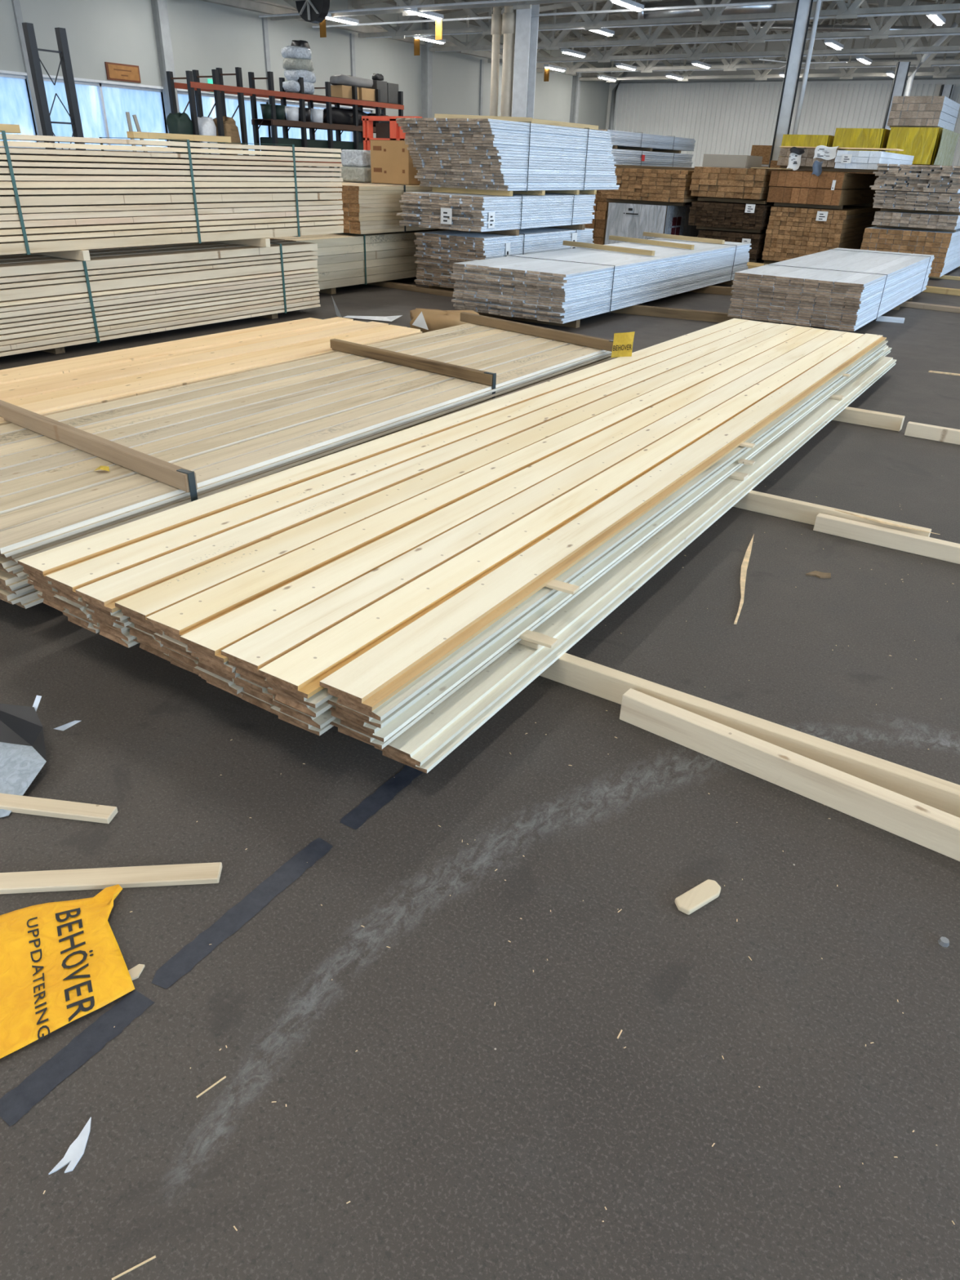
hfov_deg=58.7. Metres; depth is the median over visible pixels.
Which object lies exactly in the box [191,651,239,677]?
board
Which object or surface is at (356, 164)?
pack
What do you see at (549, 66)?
ceiling lamp
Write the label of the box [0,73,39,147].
window
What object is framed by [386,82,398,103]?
carton
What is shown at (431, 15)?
ceiling lamp
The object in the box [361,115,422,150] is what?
frame
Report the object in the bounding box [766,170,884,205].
bundle
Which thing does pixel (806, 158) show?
bundle
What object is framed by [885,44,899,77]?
ceiling lamp
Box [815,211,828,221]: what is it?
paper label
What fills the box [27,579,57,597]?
board
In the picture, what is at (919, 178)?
bundle
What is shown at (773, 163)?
bundle
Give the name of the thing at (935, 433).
batten
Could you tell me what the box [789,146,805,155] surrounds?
plastic bag
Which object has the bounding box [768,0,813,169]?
steel column
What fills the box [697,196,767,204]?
block
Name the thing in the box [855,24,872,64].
ceiling lamp
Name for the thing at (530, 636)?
wooden shim
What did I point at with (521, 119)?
batten
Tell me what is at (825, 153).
paper sheet
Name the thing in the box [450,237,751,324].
bundle
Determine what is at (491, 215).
paper label
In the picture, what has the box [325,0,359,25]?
ceiling lamp
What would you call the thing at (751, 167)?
board
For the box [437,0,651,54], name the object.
purlin
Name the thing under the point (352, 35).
trim
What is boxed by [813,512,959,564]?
batten
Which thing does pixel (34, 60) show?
frame
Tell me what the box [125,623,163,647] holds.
board
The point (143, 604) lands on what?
board
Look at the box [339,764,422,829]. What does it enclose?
tape
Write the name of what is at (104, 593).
board
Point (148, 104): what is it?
window
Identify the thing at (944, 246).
bundle
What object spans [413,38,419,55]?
tag
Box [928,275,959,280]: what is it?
bearer
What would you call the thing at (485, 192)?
block
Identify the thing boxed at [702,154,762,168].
cardboard box
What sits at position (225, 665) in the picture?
board
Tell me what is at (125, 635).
board
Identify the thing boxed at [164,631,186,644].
board
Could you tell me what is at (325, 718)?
board
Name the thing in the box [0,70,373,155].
trim
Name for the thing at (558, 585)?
wooden shim
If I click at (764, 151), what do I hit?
stack
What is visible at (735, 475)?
spacer lath
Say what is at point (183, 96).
window
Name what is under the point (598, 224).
bundle
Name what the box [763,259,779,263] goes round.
block
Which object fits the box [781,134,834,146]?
pack
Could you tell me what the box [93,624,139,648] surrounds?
board
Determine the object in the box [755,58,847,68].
fan
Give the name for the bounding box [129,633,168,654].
board
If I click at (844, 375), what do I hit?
wooden shim
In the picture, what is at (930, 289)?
timber offcut
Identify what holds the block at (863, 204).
on the bundle at (792, 232)
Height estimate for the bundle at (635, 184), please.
0.493 m
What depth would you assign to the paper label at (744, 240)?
14.66 m
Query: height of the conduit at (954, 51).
0.093 m
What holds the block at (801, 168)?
on the bundle at (795, 187)
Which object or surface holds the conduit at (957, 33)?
attached to the roof truss at (877, 32)
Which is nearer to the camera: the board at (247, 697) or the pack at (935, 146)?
the board at (247, 697)
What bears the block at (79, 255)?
on the bundle at (46, 302)
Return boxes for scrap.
[0,695,80,817]
[48,1116,91,1174]
[93,465,109,471]
[128,964,145,980]
[805,570,831,577]
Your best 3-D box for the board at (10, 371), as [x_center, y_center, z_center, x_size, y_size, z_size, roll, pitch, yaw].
[-2.299,-1.684,5.123,0.173,0.026,3.906,19,33,27]
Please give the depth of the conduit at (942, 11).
19.95 m
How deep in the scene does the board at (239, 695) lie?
2.26 m
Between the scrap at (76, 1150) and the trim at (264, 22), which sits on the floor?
the scrap at (76, 1150)
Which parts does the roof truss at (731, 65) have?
gusset plate, gusset plate, gusset plate, gusset plate, gusset plate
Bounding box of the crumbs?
[42,496,955,1279]
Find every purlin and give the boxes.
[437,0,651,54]
[678,24,732,45]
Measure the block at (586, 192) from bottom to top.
0.052 m
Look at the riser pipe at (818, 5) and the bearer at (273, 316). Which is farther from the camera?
the riser pipe at (818, 5)
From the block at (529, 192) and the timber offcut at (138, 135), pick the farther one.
the block at (529, 192)
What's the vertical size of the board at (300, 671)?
0.024 m
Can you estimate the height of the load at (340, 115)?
0.359 m
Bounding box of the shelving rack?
[165,66,404,177]
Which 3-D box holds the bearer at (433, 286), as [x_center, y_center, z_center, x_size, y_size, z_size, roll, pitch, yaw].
[-0.149,-4.279,10.384,1.100,0.088,0.090,19,33,27]
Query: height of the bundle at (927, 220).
0.188 m
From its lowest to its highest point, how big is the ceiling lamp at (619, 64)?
1.000 m
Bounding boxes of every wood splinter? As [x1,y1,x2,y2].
[733,533,754,624]
[834,509,940,534]
[928,370,959,375]
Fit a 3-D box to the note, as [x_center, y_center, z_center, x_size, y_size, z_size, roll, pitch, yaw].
[0.937,-1.936,5.599,0.152,0.185,0.020,24,36,33]
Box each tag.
[319,17,326,37]
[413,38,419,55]
[435,19,442,39]
[543,68,549,81]
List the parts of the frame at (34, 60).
post, post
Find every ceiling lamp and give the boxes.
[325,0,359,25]
[403,0,444,20]
[413,0,445,44]
[543,40,566,71]
[560,14,586,57]
[584,12,614,35]
[597,54,617,80]
[608,0,644,11]
[615,35,636,70]
[665,46,684,79]
[691,28,711,68]
[778,57,786,76]
[823,6,844,49]
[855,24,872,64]
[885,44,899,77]
[925,0,946,25]
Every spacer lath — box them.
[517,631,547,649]
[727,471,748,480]
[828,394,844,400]
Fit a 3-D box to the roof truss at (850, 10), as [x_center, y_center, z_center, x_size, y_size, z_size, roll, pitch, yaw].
[8.434,-14.568,18.032,28.915,2.320,0.140,19,33,27]
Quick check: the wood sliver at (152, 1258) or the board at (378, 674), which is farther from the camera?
the board at (378, 674)
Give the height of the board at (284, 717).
0.024 m
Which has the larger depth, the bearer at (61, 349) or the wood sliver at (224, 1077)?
the bearer at (61, 349)
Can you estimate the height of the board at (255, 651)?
0.024 m
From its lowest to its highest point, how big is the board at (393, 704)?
0.024 m
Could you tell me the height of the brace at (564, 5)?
0.899 m
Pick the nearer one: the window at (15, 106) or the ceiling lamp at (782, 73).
the window at (15, 106)
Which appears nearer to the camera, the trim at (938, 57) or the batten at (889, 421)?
the batten at (889, 421)
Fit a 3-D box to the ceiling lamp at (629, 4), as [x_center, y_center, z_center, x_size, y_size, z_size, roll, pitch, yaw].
[3.190,-14.120,18.204,0.200,1.000,1.360,19,33,27]
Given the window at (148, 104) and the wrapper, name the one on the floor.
the wrapper
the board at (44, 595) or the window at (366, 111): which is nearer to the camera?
the board at (44, 595)
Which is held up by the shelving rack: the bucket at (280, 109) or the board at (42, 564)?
the bucket at (280, 109)
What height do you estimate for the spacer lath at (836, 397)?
0.018 m
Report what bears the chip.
on the floor
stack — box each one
[280,40,315,93]
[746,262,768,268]
[751,145,772,168]
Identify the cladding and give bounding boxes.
[613,83,959,168]
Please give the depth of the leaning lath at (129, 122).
16.91 m
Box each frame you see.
[22,22,85,155]
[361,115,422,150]
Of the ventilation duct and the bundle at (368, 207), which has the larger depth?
the ventilation duct
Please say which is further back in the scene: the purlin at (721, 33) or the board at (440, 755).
the purlin at (721, 33)
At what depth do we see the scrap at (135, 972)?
1.66 m
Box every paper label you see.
[440,207,452,224]
[488,211,494,227]
[505,242,511,256]
[571,232,577,248]
[742,238,751,246]
[744,204,755,213]
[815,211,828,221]
[831,180,835,190]
[840,154,852,163]
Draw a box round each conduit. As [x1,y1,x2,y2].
[258,0,536,17]
[311,0,840,27]
[365,10,959,38]
[435,32,959,52]
[499,50,959,63]
[542,64,959,73]
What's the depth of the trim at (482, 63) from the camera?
30.85 m
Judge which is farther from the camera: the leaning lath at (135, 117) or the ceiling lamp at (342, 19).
the ceiling lamp at (342, 19)
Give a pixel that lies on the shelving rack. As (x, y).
(193, 85)
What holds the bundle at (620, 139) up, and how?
on the block
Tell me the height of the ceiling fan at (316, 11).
1.740 m
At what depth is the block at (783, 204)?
14.12 m
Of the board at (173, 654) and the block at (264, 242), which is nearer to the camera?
the board at (173, 654)
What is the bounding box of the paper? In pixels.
[409,307,479,333]
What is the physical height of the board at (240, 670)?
0.024 m
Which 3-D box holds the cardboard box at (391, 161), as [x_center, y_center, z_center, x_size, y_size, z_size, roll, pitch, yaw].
[-0.979,-6.052,10.820,0.600,0.475,0.552,19,33,27]
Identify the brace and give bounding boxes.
[539,0,608,12]
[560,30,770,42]
[612,26,658,55]
[844,0,959,14]
[901,26,959,39]
[931,0,959,3]
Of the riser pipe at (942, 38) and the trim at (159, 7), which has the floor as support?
the riser pipe at (942, 38)
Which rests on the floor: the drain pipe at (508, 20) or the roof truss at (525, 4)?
the drain pipe at (508, 20)
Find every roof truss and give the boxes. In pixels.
[270,0,662,22]
[351,0,959,39]
[423,0,959,53]
[483,0,959,62]
[537,0,959,74]
[578,0,959,82]
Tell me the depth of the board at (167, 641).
2.29 m
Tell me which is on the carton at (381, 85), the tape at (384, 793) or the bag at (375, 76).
the bag at (375, 76)
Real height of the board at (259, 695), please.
0.024 m
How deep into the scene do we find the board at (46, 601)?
2.65 m
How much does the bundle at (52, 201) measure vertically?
0.753 m
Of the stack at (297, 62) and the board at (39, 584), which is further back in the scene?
the stack at (297, 62)
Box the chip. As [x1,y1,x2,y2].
[675,879,720,915]
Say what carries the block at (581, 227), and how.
on the bundle at (437, 253)
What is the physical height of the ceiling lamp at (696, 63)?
1.000 m
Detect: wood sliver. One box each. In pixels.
[111,1255,155,1279]
[195,1075,226,1097]
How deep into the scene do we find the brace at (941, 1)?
27.22 m
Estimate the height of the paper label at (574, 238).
0.340 m
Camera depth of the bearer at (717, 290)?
10.96 m
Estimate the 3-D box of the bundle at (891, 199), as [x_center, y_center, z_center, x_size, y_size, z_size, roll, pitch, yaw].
[7.632,-7.410,14.356,1.265,0.240,3.756,19,33,27]
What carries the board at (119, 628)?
on the board at (125, 635)
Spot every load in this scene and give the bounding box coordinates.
[323,106,367,125]
[329,74,373,88]
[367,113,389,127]
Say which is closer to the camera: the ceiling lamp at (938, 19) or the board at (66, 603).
the board at (66, 603)
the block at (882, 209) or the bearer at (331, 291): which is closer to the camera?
the bearer at (331, 291)
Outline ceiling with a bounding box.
[382,0,942,55]
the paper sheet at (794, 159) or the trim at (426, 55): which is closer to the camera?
the paper sheet at (794, 159)
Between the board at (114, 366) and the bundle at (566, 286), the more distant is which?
the bundle at (566, 286)
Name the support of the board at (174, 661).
on the board
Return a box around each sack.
[165,111,195,153]
[197,115,218,154]
[213,115,242,155]
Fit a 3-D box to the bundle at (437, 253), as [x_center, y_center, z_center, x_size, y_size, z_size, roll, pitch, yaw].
[0.391,-4.925,10.902,0.977,0.578,2.874,19,33,27]
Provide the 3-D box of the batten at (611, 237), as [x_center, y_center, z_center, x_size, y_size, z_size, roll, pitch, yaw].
[2.196,-5.149,11.047,0.051,0.050,1.449,-19,35,-32]
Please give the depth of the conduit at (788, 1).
19.49 m
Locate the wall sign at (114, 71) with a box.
[104,62,141,83]
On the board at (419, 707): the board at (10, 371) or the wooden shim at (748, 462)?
the wooden shim at (748, 462)
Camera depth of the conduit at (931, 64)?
28.95 m
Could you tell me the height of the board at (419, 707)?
0.024 m
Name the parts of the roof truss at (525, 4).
gusset plate, gusset plate, gusset plate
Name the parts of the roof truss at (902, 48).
gusset plate, gusset plate, gusset plate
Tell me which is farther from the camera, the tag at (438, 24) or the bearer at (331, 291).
the tag at (438, 24)
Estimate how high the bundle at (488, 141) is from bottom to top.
0.693 m
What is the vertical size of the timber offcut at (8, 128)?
0.055 m
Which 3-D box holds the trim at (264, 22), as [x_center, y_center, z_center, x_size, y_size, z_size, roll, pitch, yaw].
[-5.778,-14.515,23.696,0.060,4.550,0.140,19,33,27]
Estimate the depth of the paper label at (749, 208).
14.33 m
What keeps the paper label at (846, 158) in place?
attached to the bundle at (868, 160)
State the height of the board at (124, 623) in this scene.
0.024 m
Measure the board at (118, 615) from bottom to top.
0.024 m
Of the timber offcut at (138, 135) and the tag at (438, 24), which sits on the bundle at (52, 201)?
the timber offcut at (138, 135)
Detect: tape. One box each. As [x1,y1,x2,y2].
[0,990,154,1126]
[151,837,333,989]
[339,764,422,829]
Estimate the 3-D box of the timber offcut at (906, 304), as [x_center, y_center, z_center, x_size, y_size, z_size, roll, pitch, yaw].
[5.731,-3.955,10.226,1.304,0.050,0.160,22,35,31]
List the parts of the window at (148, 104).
pane, pane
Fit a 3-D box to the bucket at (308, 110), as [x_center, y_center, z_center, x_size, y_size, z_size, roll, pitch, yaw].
[-4.097,-12.242,19.896,0.339,0.280,0.339,19,33,27]
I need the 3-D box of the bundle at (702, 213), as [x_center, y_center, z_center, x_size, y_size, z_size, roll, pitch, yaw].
[5.216,-8.012,16.009,1.290,0.369,3.813,19,33,27]
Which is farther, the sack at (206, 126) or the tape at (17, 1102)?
the sack at (206, 126)
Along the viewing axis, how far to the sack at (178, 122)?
17.29 m
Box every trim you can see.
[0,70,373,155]
[11,0,44,154]
[151,0,179,152]
[200,0,613,83]
[262,17,271,137]
[349,33,355,76]
[421,16,432,118]
[477,59,484,161]
[569,55,582,123]
[610,56,959,83]
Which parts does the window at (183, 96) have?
pane, pane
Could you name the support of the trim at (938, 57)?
attached to the wall at (772, 46)
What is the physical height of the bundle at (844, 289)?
0.438 m
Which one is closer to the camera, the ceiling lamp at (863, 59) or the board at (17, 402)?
the board at (17, 402)
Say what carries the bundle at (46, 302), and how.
on the bearer
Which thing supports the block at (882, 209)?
on the bundle at (927, 220)
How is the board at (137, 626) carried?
on the board at (144, 635)
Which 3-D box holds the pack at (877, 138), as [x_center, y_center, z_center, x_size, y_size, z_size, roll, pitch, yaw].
[7.944,-10.048,17.409,0.905,0.570,2.435,19,33,27]
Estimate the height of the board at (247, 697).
0.024 m
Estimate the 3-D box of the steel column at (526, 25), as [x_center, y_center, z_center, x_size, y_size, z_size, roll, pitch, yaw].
[1.090,-13.633,21.086,0.480,6.000,0.480,19,33,27]
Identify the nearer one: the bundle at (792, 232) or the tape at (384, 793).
the tape at (384, 793)
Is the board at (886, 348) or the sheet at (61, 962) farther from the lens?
the board at (886, 348)
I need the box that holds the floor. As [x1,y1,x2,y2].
[0,257,959,1279]
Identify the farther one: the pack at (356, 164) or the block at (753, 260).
the block at (753, 260)
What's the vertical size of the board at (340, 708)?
0.024 m
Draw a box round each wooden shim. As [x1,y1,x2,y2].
[517,630,558,648]
[544,579,579,594]
[737,458,755,465]
[739,441,755,448]
[842,373,850,377]
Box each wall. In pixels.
[0,0,611,168]
[605,11,959,168]
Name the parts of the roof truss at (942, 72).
gusset plate, gusset plate, gusset plate, gusset plate, gusset plate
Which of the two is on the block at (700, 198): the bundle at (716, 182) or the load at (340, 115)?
the bundle at (716, 182)
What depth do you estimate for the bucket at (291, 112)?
19.50 m
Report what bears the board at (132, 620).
on the board at (137, 626)
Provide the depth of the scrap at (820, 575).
3.40 m
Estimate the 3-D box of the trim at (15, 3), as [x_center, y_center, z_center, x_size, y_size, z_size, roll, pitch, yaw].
[-9.636,-11.704,18.440,0.060,4.550,0.140,19,33,27]
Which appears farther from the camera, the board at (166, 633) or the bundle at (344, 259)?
the bundle at (344, 259)
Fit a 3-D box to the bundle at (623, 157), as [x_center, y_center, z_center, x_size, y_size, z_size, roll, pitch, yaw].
[3.172,-10.113,17.911,1.074,0.278,4.493,19,33,27]
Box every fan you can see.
[294,0,329,23]
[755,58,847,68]
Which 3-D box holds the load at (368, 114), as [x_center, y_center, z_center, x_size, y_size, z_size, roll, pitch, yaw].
[-2.652,-13.465,22.120,0.376,0.326,0.889,19,33,27]
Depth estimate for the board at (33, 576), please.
2.57 m
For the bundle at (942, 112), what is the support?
on the pack at (935, 146)
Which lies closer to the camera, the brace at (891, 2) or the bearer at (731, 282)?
the bearer at (731, 282)
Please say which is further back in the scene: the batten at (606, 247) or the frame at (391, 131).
the frame at (391, 131)
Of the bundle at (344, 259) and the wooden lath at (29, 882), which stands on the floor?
the wooden lath at (29, 882)
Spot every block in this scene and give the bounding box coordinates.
[30,249,90,261]
[214,238,270,247]
[431,186,512,195]
[439,228,519,235]
[512,190,545,195]
[545,190,579,195]
[551,224,585,230]
[579,190,596,194]
[606,198,685,205]
[614,146,652,151]
[649,149,680,153]
[696,225,762,233]
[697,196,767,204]
[748,258,756,262]
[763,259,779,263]
[773,202,843,208]
[780,165,878,173]
[846,203,871,206]
[875,315,904,323]
[876,225,955,231]
[880,208,959,214]
[888,126,940,128]
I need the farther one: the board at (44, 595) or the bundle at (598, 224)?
the bundle at (598, 224)
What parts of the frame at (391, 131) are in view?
post, post, load panel, post, post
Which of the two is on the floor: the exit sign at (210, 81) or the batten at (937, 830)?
the batten at (937, 830)
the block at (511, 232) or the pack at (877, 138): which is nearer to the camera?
the block at (511, 232)
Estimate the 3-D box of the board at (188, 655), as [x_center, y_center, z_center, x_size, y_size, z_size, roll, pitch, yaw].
[0.925,-1.239,4.691,0.160,0.024,6.408,19,34,28]
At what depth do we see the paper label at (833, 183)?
13.58 m
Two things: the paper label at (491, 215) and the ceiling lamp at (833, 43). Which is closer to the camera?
the paper label at (491, 215)
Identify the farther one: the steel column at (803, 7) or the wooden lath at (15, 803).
the steel column at (803, 7)
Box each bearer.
[40,346,65,354]
[257,313,278,319]
[316,287,336,293]
[428,285,455,290]
[476,311,580,328]
[607,304,750,322]
[688,285,900,310]
[718,280,912,300]
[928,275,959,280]
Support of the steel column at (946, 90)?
on the floor
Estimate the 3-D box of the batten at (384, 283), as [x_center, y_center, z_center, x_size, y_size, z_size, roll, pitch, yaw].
[-1.050,-4.373,10.528,2.013,0.055,0.100,23,36,33]
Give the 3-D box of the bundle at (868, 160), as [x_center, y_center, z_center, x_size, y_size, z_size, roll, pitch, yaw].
[6.713,-8.097,14.450,0.667,0.248,3.043,19,33,27]
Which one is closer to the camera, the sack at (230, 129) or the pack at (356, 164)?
the pack at (356, 164)
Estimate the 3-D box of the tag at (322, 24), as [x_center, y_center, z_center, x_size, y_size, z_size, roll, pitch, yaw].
[-3.960,-15.429,21.508,0.200,0.400,0.016,19,33,27]
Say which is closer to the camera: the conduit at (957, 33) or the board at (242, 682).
the board at (242, 682)
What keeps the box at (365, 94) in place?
on the shelving rack
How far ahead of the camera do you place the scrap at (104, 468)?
3.31 m
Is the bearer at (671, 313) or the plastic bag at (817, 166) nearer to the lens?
the bearer at (671, 313)
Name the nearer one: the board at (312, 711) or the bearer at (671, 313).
the board at (312, 711)
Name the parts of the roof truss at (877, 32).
gusset plate, gusset plate, gusset plate, gusset plate, gusset plate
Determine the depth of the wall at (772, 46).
34.41 m
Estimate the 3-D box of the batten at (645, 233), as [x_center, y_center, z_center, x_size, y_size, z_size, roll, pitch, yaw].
[2.823,-5.615,11.918,0.050,0.050,1.410,-20,36,-34]
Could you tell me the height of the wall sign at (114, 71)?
0.340 m
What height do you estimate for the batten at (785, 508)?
0.085 m
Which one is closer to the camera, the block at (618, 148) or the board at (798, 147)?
the board at (798, 147)
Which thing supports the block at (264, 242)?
on the bundle at (46, 302)
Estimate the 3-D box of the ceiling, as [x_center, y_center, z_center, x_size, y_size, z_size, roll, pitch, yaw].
[4.611,-12.401,12.542,29.400,1.447,49.400,19,33,27]
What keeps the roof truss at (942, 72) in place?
attached to the wall
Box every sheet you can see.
[0,884,134,1058]
[786,152,801,170]
[813,145,839,159]
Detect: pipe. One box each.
[489,6,502,115]
[498,5,515,162]
[608,71,627,129]
[736,23,921,31]
[792,0,821,134]
[903,22,958,96]
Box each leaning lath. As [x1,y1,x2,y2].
[125,111,137,151]
[132,114,147,151]
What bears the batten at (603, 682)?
on the floor
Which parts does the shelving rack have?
post, post, post, post, post, post, post, post, post, post, post, shelf, post, post, shelf, post, post, post, post, post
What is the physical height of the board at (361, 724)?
0.024 m
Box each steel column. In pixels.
[511,4,539,163]
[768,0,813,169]
[882,62,911,129]
[938,84,953,98]
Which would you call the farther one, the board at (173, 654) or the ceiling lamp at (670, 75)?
the ceiling lamp at (670, 75)
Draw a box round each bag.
[372,73,383,80]
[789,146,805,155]
[811,160,823,176]
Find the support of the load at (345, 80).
on the box at (365, 94)
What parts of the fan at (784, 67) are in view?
blade, blade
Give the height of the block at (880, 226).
0.040 m
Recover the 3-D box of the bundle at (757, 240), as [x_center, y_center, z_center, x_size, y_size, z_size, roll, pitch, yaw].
[5.287,-7.615,16.227,1.108,0.387,3.683,19,33,27]
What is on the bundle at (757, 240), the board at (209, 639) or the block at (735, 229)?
the block at (735, 229)
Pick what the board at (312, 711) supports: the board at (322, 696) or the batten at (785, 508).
the board at (322, 696)
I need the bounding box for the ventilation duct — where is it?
[637,0,822,22]
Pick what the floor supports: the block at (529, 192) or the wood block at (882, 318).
the wood block at (882, 318)
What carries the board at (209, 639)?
on the board at (225, 665)
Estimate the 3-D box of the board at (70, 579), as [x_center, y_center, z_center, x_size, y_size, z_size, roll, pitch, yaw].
[0.564,-1.410,4.822,0.160,0.025,6.403,19,34,28]
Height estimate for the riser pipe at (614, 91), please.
5.055 m
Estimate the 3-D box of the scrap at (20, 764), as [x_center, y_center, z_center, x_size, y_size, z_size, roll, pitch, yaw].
[-1.275,0.255,2.200,0.453,0.117,0.352,13,31,18]
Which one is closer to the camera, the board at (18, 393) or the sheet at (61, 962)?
the sheet at (61, 962)
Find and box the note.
[611,331,635,357]
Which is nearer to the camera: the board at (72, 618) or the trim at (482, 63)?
the board at (72, 618)
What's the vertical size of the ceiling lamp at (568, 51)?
1.000 m
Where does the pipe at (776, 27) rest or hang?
attached to the brace at (902, 37)
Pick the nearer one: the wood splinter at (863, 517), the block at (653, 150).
the wood splinter at (863, 517)
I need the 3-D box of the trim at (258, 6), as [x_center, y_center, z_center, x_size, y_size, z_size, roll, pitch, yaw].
[-7.474,-15.254,19.886,0.300,0.220,49.400,19,33,27]
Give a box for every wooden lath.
[0,793,117,823]
[0,862,222,893]
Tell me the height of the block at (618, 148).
0.055 m
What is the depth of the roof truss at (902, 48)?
26.49 m
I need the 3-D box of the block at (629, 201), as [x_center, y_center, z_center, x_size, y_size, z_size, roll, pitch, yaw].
[3.008,-7.978,15.544,1.500,0.055,0.090,19,33,27]
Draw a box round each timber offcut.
[0,124,21,133]
[126,131,231,142]
[900,301,959,313]
[922,285,959,295]
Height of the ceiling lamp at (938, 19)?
1.000 m
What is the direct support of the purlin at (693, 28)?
attached to the ceiling
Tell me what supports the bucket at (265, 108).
on the shelving rack
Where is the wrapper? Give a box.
[331,295,402,321]
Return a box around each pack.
[339,149,371,182]
[604,202,702,244]
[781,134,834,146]
[832,128,890,151]
[885,127,959,165]
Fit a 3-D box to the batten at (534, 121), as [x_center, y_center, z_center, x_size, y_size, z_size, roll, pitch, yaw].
[1.031,-6.238,10.327,0.050,0.045,1.650,20,34,29]
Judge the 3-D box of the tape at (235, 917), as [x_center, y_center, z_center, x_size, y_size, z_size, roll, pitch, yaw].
[-0.491,0.567,1.817,0.057,0.001,0.485,19,33,27]
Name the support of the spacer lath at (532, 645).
on the board
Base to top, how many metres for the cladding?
4.616 m
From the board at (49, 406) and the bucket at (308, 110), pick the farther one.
the bucket at (308, 110)
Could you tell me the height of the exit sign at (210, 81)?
0.280 m
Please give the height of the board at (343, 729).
0.024 m
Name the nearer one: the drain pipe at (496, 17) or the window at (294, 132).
the drain pipe at (496, 17)
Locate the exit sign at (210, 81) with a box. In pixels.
[207,79,213,84]
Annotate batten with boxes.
[364,280,453,297]
[434,113,532,123]
[528,118,598,129]
[539,653,959,817]
[562,240,654,255]
[608,235,694,249]
[619,688,959,861]
[642,231,724,244]
[733,489,931,537]
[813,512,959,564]
[831,406,905,431]
[904,421,959,444]
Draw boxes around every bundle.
[0,130,343,254]
[0,239,320,356]
[0,311,618,608]
[264,228,444,289]
[326,181,438,234]
[395,117,619,191]
[396,191,595,231]
[413,226,594,288]
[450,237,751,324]
[567,164,694,244]
[590,128,695,151]
[590,148,693,167]
[600,168,738,202]
[688,199,777,230]
[689,166,813,199]
[697,229,766,259]
[727,248,934,331]
[761,204,880,261]
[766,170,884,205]
[769,160,906,205]
[777,147,843,167]
[834,150,914,169]
[860,226,959,277]
[869,163,959,193]
[871,210,959,230]
[872,190,959,212]
[887,96,959,131]
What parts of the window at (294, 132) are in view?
pane, pane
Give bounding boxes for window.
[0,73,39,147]
[43,77,169,151]
[177,90,271,155]
[275,100,353,142]
[363,109,371,113]
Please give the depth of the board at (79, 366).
5.26 m
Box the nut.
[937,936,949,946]
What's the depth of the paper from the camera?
7.74 m
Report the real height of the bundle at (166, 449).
0.293 m
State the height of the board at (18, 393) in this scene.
0.026 m
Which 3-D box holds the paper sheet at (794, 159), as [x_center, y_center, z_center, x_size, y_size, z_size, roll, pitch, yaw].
[5.119,-7.772,13.826,0.224,0.290,0.152,19,33,27]
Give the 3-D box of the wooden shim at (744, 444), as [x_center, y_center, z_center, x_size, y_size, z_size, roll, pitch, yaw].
[1.248,-0.922,4.024,0.090,0.010,0.045,17,33,25]
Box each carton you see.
[366,80,387,102]
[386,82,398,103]
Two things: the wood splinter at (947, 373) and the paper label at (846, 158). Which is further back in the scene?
the paper label at (846, 158)
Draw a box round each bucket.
[259,103,275,119]
[275,104,284,119]
[284,106,299,120]
[298,107,311,121]
[311,108,324,123]
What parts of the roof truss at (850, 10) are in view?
gusset plate, gusset plate, gusset plate, gusset plate, gusset plate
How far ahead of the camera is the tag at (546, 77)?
31.00 m
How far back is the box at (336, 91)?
20.63 m
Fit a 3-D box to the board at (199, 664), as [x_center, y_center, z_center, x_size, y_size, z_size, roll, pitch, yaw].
[1.041,-1.190,4.612,0.160,0.024,6.407,19,34,28]
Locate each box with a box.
[330,84,359,99]
[358,87,375,101]
[369,139,424,184]
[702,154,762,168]
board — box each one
[0,316,353,385]
[0,317,322,375]
[0,320,365,391]
[0,321,388,400]
[0,326,422,425]
[4,324,406,405]
[17,318,748,581]
[22,568,53,587]
[26,575,60,595]
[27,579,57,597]
[36,591,66,611]
[37,590,60,604]
[45,320,764,597]
[52,585,88,606]
[53,595,91,617]
[62,608,99,633]
[68,609,99,625]
[75,322,779,613]
[81,599,128,621]
[85,608,128,632]
[93,610,133,626]
[93,619,137,641]
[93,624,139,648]
[115,324,796,626]
[123,613,164,635]
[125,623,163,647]
[127,617,155,635]
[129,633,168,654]
[133,637,170,662]
[146,325,813,638]
[153,632,197,657]
[155,637,191,657]
[161,645,198,666]
[163,653,199,675]
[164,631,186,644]
[180,328,829,662]
[187,647,236,672]
[190,655,234,681]
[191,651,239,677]
[193,666,243,694]
[198,673,242,697]
[221,329,846,678]
[226,674,274,699]
[227,660,272,688]
[235,684,280,708]
[240,674,268,688]
[240,690,278,715]
[258,332,863,698]
[264,679,333,708]
[266,688,315,717]
[267,686,333,717]
[270,705,333,736]
[272,698,337,728]
[319,333,886,711]
[327,343,886,728]
[328,340,888,721]
[328,347,884,733]
[329,353,883,749]
[340,350,884,742]
[374,362,896,773]
[376,355,896,766]
[751,167,792,169]
[779,146,903,151]
[882,345,891,355]

